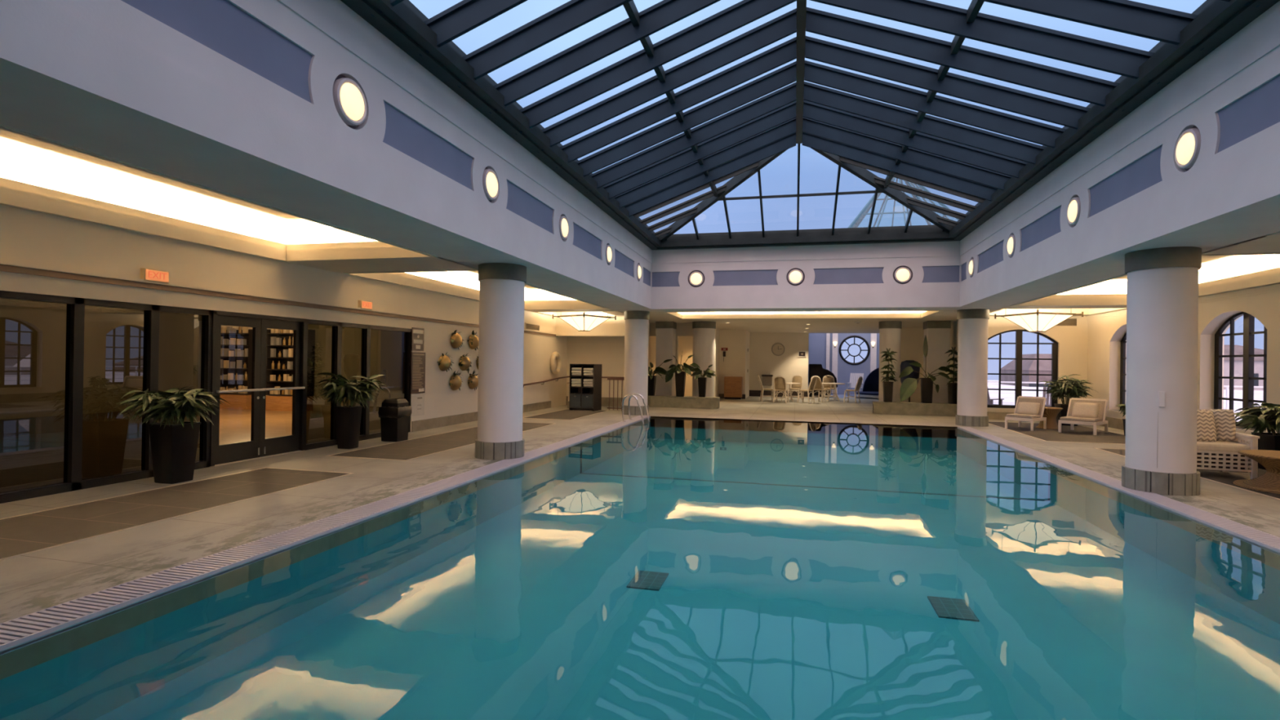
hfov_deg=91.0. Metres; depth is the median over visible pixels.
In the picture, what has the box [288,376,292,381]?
carton
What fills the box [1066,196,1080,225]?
wall lamp
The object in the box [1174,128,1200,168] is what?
wall lamp
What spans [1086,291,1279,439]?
wall
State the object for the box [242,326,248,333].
carton
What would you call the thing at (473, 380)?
wall sculpture
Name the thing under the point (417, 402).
paper notice
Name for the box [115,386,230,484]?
potted palm
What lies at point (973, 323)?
column
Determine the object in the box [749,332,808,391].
wall
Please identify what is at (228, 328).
carton
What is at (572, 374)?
towel
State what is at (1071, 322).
air vent
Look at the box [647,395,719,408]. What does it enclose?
stone plinth
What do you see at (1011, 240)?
wall lamp
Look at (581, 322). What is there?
pendant light
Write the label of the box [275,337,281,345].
carton
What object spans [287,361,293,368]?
carton
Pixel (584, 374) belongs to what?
towel
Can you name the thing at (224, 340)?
carton
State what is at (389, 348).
window
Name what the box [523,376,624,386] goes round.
handrail
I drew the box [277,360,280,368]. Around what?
bottle
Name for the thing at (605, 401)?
baseboard
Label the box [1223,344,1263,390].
building
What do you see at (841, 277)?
wall
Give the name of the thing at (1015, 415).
seat cushion
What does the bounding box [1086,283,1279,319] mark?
trim
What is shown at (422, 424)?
baseboard
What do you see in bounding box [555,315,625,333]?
lintel
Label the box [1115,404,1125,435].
potted plant
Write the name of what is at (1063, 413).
pot
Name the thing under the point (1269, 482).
table
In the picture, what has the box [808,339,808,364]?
wall
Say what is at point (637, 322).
column
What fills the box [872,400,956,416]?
stone plinth
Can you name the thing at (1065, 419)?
seat cushion
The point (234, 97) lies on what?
wall
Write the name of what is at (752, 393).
baseboard
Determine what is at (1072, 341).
wall
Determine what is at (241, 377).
carton
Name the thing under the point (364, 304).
exit sign
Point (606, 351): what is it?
wall
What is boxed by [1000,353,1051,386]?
building
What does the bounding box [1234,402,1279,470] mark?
potted plant
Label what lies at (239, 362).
carton
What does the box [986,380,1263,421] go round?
terrace
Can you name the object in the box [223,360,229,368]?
carton
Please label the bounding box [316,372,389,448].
potted palm
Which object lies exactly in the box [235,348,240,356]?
carton
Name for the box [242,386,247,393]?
carton
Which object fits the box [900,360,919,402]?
umbrella
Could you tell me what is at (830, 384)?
table
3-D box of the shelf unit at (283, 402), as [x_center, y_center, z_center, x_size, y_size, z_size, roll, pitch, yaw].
[-9.961,0.284,17.871,1.300,2.300,0.430,1,0,14]
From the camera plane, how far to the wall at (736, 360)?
27.17 m
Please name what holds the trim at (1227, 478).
on the floor
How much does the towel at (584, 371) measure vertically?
0.076 m
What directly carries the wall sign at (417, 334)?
attached to the wall at (26, 236)
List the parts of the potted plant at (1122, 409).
pot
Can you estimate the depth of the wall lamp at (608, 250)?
13.31 m
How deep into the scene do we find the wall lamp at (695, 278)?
17.05 m
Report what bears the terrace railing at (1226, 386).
on the terrace
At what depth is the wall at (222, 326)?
18.62 m
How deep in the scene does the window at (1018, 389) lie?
17.99 m
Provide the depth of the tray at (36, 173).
7.49 m
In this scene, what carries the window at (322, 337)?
in the wall at (26, 236)
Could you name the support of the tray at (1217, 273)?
on the ceiling
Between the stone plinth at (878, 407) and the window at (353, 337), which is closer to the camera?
the window at (353, 337)
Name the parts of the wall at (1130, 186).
recessed panel, recessed panel, recessed panel, recessed panel, recessed panel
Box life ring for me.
[550,351,561,374]
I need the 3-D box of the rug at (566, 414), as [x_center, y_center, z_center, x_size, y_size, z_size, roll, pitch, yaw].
[-2.052,1.553,17.954,1.398,0.025,3.390,1,0,14]
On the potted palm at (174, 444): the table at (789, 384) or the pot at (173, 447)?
the pot at (173, 447)
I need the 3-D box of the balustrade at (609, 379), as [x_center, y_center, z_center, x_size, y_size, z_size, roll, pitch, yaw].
[-0.705,1.074,19.685,0.660,0.995,0.050,1,0,14]
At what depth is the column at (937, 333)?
20.26 m
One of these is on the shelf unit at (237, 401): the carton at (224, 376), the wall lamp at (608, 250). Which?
the carton at (224, 376)
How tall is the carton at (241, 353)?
0.191 m
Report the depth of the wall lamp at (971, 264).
14.40 m
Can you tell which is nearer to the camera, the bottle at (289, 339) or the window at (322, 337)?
the window at (322, 337)
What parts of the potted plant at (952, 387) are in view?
pot, stem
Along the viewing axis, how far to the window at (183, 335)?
8.26 m
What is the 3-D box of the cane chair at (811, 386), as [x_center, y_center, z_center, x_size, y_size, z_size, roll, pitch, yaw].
[6.615,1.162,24.851,0.640,1.071,0.541,1,0,40]
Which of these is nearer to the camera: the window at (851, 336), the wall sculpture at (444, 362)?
the wall sculpture at (444, 362)
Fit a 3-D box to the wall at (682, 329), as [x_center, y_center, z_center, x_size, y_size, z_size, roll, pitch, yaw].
[1.556,0.128,23.409,2.500,2.980,0.200,1,0,14]
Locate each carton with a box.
[220,347,223,356]
[220,359,222,368]
[221,327,226,333]
[222,338,228,344]
[222,374,227,379]
[223,348,229,356]
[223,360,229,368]
[226,326,232,333]
[227,373,233,379]
[228,350,234,356]
[229,361,235,368]
[230,337,235,344]
[231,328,236,333]
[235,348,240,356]
[236,338,240,344]
[236,360,242,368]
[238,350,244,356]
[238,374,244,380]
[238,385,244,393]
[240,338,246,344]
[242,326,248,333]
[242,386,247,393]
[244,348,248,356]
[270,337,275,345]
[270,348,275,356]
[270,374,275,381]
[274,386,279,394]
[275,328,280,333]
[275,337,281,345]
[283,349,288,357]
[283,373,288,381]
[284,389,290,395]
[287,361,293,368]
[288,348,293,357]
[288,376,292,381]
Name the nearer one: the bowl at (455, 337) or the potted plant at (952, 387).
the bowl at (455, 337)
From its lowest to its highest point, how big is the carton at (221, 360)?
0.259 m
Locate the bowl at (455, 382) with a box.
[449,374,462,390]
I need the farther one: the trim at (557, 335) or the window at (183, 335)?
the trim at (557, 335)
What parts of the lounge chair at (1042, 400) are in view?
leg, frame, backrest, frame, leg, leg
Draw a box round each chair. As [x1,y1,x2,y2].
[757,374,773,401]
[773,375,789,403]
[786,374,803,400]
[796,376,817,403]
[810,375,829,402]
[822,375,836,400]
[843,376,862,403]
[845,373,863,395]
[986,390,1004,404]
[1004,395,1046,431]
[1042,386,1051,406]
[1057,397,1107,435]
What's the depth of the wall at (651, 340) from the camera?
24.02 m
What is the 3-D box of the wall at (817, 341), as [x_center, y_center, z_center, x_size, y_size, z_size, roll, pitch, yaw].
[11.247,-0.510,32.378,5.300,4.600,0.250,1,0,14]
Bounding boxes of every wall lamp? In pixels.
[333,77,367,125]
[482,168,498,199]
[559,216,568,239]
[605,244,612,263]
[636,264,641,279]
[688,271,703,285]
[787,269,803,284]
[894,266,911,282]
[968,258,974,275]
[1007,235,1015,256]
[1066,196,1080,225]
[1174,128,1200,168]
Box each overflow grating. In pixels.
[0,415,650,655]
[957,426,1279,555]
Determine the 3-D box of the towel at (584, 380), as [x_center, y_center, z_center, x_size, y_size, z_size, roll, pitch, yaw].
[-1.518,0.625,19.465,0.330,0.076,0.381,1,0,24]
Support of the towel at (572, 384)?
in the towel rack
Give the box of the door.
[209,310,306,466]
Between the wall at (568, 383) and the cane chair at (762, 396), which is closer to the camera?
the wall at (568, 383)
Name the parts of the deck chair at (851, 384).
backrest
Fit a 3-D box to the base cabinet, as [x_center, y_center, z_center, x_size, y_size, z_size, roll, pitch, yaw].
[3.987,1.171,26.885,0.800,0.990,0.450,1,0,14]
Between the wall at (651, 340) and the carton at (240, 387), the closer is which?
the carton at (240, 387)
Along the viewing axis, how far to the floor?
7.15 m
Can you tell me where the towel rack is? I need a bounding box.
[568,364,601,410]
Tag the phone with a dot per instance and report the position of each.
(722, 348)
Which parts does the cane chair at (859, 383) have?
frame, backrest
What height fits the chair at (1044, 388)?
1.024 m
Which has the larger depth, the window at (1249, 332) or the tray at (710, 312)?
the tray at (710, 312)
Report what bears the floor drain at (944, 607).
on the swimming pool
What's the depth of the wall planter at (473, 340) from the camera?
15.23 m
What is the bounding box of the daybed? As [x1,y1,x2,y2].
[855,368,879,398]
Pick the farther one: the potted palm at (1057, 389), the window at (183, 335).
the potted palm at (1057, 389)
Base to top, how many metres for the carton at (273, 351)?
0.244 m
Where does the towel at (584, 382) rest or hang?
on the towel at (584, 385)
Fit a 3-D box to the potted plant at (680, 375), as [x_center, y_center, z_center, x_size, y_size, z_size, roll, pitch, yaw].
[1.389,0.420,21.403,0.920,1.634,0.984,1,0,-32]
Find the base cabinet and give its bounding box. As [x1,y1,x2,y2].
[723,375,743,399]
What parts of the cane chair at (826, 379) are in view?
backrest, frame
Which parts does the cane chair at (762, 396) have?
frame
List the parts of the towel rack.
door, door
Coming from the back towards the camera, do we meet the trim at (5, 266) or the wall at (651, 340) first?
the wall at (651, 340)
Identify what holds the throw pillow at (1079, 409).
on the lounge chair at (1103, 403)
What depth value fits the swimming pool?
5.33 m
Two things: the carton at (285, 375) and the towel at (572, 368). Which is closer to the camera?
the carton at (285, 375)
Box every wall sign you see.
[410,351,425,394]
[411,327,424,351]
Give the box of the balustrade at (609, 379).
[607,377,624,410]
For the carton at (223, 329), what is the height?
0.174 m
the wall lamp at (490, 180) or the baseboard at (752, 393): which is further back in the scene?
the baseboard at (752, 393)
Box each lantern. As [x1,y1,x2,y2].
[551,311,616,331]
[994,308,1083,332]
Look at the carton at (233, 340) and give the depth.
18.29 m
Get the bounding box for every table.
[780,382,799,401]
[822,382,845,401]
[1035,406,1062,429]
[1233,449,1279,493]
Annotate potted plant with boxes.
[647,359,672,395]
[665,352,700,396]
[689,364,715,397]
[880,348,897,402]
[898,335,957,403]
[945,346,957,404]
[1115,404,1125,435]
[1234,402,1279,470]
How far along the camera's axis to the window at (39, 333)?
6.64 m
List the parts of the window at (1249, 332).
sill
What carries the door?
in the wall at (26, 236)
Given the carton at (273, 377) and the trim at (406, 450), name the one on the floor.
the trim at (406, 450)
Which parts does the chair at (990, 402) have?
backrest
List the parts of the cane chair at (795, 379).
frame, backrest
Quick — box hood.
[862,368,879,391]
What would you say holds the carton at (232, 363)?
on the shelf unit at (237, 401)
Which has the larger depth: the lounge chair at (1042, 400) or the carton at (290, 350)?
the carton at (290, 350)
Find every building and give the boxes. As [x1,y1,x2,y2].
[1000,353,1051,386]
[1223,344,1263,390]
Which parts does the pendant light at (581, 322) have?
shade panel, frame, shade panel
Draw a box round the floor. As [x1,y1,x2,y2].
[0,394,1279,623]
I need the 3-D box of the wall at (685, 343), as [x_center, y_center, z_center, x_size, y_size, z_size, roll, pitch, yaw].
[2.068,0.148,26.527,2.300,2.980,2.100,1,0,14]
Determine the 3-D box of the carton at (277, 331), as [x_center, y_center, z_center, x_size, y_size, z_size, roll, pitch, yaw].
[-10.339,-0.875,17.958,0.100,0.226,0.100,1,0,14]
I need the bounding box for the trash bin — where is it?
[377,398,411,441]
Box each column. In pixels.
[475,262,526,460]
[623,310,649,415]
[655,321,676,395]
[692,320,715,396]
[878,320,902,401]
[923,320,951,403]
[955,308,989,426]
[1121,246,1201,496]
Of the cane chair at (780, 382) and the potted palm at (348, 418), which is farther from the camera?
the cane chair at (780, 382)
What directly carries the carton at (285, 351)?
on the shelf unit at (283, 402)
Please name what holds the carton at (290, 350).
on the shelf unit at (283, 402)
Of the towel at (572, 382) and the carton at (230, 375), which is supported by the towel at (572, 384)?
the towel at (572, 382)
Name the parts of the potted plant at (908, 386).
pot, stem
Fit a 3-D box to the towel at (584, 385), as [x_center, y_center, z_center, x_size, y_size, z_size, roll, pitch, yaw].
[-1.514,0.789,19.461,0.330,0.076,0.381,1,0,24]
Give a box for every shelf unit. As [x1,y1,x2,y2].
[219,328,252,409]
[265,328,293,411]
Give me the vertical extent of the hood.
1.261 m
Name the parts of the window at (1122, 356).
sill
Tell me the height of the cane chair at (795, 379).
1.071 m
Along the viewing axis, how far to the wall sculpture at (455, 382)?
14.44 m
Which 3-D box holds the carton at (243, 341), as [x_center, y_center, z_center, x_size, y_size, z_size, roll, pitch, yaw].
[-11.491,-0.521,18.240,0.100,0.170,0.100,1,0,14]
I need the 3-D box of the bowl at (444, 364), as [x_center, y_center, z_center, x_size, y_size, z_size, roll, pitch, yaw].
[-4.342,0.067,14.070,0.195,0.368,0.368,1,0,14]
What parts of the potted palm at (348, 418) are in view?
stem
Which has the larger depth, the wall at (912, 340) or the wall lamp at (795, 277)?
the wall at (912, 340)
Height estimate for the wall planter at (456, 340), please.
0.468 m
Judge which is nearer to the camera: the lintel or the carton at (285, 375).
the carton at (285, 375)
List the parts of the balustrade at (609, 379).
rail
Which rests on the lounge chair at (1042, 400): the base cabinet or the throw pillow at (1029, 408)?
the throw pillow at (1029, 408)
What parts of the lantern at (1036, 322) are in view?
shade panel, frame, frame, shade panel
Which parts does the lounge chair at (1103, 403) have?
leg, leg, frame, backrest, frame, leg, leg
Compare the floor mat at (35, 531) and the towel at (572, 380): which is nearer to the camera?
the floor mat at (35, 531)
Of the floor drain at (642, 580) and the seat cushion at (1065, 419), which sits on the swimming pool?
the floor drain at (642, 580)
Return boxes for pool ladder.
[621,393,650,444]
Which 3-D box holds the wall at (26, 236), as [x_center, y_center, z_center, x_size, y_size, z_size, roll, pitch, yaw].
[-5.594,-0.037,9.905,0.250,3.000,24.950,1,0,14]
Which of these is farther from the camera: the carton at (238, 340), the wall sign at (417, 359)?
the carton at (238, 340)
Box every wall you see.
[0,0,654,311]
[0,204,567,431]
[221,324,271,395]
[566,336,624,397]
[567,382,569,408]
[648,323,656,395]
[649,240,961,311]
[719,329,750,398]
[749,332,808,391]
[808,333,879,395]
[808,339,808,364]
[899,328,924,402]
[949,320,958,382]
[955,0,1279,310]
[986,315,1088,412]
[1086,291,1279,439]
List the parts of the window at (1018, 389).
sill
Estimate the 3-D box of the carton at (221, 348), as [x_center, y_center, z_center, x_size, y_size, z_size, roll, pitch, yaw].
[-12.258,-0.226,18.427,0.100,0.240,0.100,1,0,14]
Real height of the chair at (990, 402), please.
1.024 m
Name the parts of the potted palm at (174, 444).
stem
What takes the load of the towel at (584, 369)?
on the towel at (584, 371)
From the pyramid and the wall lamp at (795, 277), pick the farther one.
the pyramid
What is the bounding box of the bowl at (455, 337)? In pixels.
[450,333,462,348]
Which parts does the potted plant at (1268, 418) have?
pot, stem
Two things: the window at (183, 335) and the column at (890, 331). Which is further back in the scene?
the column at (890, 331)
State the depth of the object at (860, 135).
8.87 m
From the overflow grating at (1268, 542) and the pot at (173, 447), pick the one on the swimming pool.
the overflow grating at (1268, 542)
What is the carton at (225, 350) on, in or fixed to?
on the shelf unit at (237, 401)
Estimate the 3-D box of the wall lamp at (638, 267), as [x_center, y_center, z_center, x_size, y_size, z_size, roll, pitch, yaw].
[-0.030,-2.235,15.996,0.107,0.398,0.398,1,0,14]
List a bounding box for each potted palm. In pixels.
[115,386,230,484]
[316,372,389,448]
[1035,373,1097,426]
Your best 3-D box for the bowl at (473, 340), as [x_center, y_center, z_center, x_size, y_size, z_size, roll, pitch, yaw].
[-4.023,-0.443,15.335,0.195,0.368,0.368,1,0,14]
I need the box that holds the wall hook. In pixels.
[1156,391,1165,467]
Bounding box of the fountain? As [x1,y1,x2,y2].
[761,373,773,385]
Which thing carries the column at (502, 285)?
on the floor
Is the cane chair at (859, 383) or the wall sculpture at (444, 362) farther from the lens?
the cane chair at (859, 383)
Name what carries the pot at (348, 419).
on the potted palm at (348, 418)
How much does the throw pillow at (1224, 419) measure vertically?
0.483 m
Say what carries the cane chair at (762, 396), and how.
on the floor
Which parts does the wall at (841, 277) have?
recessed panel, recessed panel, recessed panel, recessed panel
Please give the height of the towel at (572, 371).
0.076 m
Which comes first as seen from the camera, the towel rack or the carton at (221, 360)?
the carton at (221, 360)
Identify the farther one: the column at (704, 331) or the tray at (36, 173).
the column at (704, 331)
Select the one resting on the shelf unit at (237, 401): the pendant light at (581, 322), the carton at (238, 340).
the carton at (238, 340)
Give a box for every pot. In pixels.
[147,421,201,484]
[333,405,363,448]
[1053,403,1077,426]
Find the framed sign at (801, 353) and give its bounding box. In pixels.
[798,351,805,356]
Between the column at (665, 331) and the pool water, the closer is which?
the pool water
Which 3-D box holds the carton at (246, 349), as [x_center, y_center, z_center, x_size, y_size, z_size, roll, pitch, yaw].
[-11.367,-0.214,18.207,0.100,0.238,0.100,1,0,14]
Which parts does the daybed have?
mattress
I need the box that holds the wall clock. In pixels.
[771,342,784,355]
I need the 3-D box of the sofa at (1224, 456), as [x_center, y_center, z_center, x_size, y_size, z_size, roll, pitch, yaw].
[8.019,1.315,9.160,1.210,0.670,0.820,1,0,21]
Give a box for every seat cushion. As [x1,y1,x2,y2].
[1006,413,1040,418]
[1059,416,1102,422]
[1196,440,1250,452]
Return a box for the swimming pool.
[0,416,1279,719]
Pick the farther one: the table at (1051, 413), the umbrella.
the umbrella
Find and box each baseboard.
[411,400,551,431]
[566,395,623,406]
[718,390,808,399]
[986,412,1248,444]
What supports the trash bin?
on the floor
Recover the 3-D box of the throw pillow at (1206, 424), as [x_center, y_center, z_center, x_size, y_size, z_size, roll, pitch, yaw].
[7.991,0.949,9.132,0.622,0.485,0.238,1,0,14]
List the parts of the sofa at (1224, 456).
panel, armrest, leg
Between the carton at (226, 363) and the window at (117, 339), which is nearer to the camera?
the window at (117, 339)
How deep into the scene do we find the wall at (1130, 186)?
7.14 m
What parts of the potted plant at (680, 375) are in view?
pot, stem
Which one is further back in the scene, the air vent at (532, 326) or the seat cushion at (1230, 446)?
the air vent at (532, 326)
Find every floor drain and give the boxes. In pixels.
[626,570,668,591]
[927,595,979,622]
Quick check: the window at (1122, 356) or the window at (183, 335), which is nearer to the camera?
the window at (183, 335)
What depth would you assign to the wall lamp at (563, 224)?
10.73 m
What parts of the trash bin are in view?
lid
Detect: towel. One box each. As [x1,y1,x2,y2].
[571,367,581,370]
[571,370,581,373]
[571,373,581,375]
[571,378,581,381]
[571,381,581,383]
[571,383,581,386]
[582,370,593,373]
[582,381,593,384]
[583,368,593,370]
[583,373,593,375]
[583,378,593,382]
[583,384,593,386]
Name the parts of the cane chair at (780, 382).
backrest, frame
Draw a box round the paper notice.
[410,395,424,416]
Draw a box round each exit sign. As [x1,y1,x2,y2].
[140,267,168,283]
[357,300,372,310]
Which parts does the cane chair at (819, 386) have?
frame, backrest, leg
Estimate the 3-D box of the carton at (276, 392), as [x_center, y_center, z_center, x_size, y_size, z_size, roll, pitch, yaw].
[-10.348,0.867,17.947,0.100,0.223,0.100,1,0,14]
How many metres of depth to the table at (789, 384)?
25.40 m
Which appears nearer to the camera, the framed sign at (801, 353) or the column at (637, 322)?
the column at (637, 322)
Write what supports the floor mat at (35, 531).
on the floor
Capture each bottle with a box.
[238,326,241,333]
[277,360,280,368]
[288,336,291,345]
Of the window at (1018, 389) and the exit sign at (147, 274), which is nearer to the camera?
the exit sign at (147, 274)
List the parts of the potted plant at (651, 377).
pot, stem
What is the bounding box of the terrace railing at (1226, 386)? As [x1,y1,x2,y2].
[987,381,1263,409]
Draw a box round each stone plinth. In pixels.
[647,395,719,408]
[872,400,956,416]
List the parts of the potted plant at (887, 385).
pot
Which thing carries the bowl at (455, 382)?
on the wall sculpture at (455, 382)
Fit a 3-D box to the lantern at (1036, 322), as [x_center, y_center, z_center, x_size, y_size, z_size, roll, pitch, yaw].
[10.371,-1.225,16.402,1.414,0.985,1.414,1,0,-13]
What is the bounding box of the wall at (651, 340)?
[648,323,656,395]
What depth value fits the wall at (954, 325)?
20.54 m
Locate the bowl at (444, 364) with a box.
[438,355,451,371]
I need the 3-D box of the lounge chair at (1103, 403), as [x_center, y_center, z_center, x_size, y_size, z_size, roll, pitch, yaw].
[10.415,1.311,14.774,0.992,0.790,0.760,1,0,-41]
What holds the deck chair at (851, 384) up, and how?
on the floor
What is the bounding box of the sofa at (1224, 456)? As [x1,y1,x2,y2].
[1196,431,1259,479]
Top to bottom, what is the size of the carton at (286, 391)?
0.201 m
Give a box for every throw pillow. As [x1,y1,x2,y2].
[1016,402,1039,414]
[1071,402,1098,417]
[1196,408,1216,441]
[1206,408,1235,441]
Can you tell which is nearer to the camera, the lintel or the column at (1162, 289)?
the column at (1162, 289)
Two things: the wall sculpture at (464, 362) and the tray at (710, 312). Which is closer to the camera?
the wall sculpture at (464, 362)
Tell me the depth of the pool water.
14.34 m
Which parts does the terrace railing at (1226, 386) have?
rail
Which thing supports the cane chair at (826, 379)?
on the floor
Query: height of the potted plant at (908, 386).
2.141 m
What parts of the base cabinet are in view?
door, door panel, door, door panel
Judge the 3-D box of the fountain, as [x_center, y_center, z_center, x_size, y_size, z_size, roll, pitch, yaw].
[5.892,0.886,29.121,0.500,0.592,0.380,1,0,14]
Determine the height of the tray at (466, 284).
0.550 m
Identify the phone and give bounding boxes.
[721,347,728,361]
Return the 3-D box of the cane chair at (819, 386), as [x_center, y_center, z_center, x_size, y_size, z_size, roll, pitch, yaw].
[7.336,1.176,25.680,0.640,1.071,0.541,1,0,-39]
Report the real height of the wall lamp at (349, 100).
0.398 m
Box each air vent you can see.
[524,322,539,331]
[1054,317,1077,326]
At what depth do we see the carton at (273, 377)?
17.95 m
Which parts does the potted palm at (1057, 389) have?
stem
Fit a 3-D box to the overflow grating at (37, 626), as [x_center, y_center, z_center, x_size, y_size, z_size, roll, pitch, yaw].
[-1.816,1.535,9.810,0.330,0.051,16.300,1,0,14]
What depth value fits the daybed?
30.24 m
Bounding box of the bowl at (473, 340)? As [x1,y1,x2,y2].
[468,334,479,349]
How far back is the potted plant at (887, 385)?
19.70 m
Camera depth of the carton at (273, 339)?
17.95 m
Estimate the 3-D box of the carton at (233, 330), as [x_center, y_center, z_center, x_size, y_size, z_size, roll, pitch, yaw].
[-11.848,-0.856,18.330,0.100,0.149,0.100,1,0,14]
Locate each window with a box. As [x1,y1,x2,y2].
[0,290,79,503]
[76,297,155,490]
[152,305,212,476]
[304,319,340,450]
[338,322,368,440]
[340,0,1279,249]
[367,324,411,439]
[839,335,870,364]
[986,329,1057,410]
[1106,332,1126,413]
[1213,311,1266,433]
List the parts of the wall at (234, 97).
recessed panel, recessed panel, recessed panel, recessed panel, recessed panel, recessed panel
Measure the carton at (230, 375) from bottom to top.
0.194 m
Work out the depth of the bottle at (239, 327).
18.25 m
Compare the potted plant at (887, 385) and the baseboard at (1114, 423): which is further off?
the potted plant at (887, 385)
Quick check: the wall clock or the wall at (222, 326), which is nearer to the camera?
the wall at (222, 326)
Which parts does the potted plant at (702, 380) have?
pot, stem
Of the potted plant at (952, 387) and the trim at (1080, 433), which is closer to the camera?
the trim at (1080, 433)
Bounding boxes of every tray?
[0,128,376,244]
[406,271,577,300]
[678,311,926,314]
[1057,254,1279,294]
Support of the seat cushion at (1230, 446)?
on the sofa at (1224, 456)
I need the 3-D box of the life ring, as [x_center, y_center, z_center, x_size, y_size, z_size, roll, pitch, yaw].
[-2.749,0.093,20.558,0.158,0.755,0.750,1,0,14]
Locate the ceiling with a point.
(38, 174)
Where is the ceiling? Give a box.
[0,124,1279,333]
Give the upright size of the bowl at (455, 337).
0.368 m
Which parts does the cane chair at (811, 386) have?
frame, backrest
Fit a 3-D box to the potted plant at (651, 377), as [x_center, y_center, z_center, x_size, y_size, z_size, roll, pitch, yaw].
[0.496,0.596,21.560,1.214,1.259,1.109,1,0,14]
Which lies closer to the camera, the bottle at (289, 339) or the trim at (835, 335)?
the bottle at (289, 339)
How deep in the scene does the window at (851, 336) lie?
32.29 m
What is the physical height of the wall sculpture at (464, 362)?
0.506 m
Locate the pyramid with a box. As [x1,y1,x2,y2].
[848,177,959,227]
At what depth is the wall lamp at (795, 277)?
16.42 m
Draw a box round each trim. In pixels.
[0,260,556,336]
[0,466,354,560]
[324,422,554,460]
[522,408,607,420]
[555,333,624,336]
[826,333,876,393]
[988,421,1125,444]
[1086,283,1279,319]
[1095,448,1279,500]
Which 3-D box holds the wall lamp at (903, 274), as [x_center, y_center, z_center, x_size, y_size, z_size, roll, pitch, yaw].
[6.614,-2.143,15.824,0.398,0.398,0.107,1,0,14]
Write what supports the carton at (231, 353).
on the shelf unit at (237, 401)

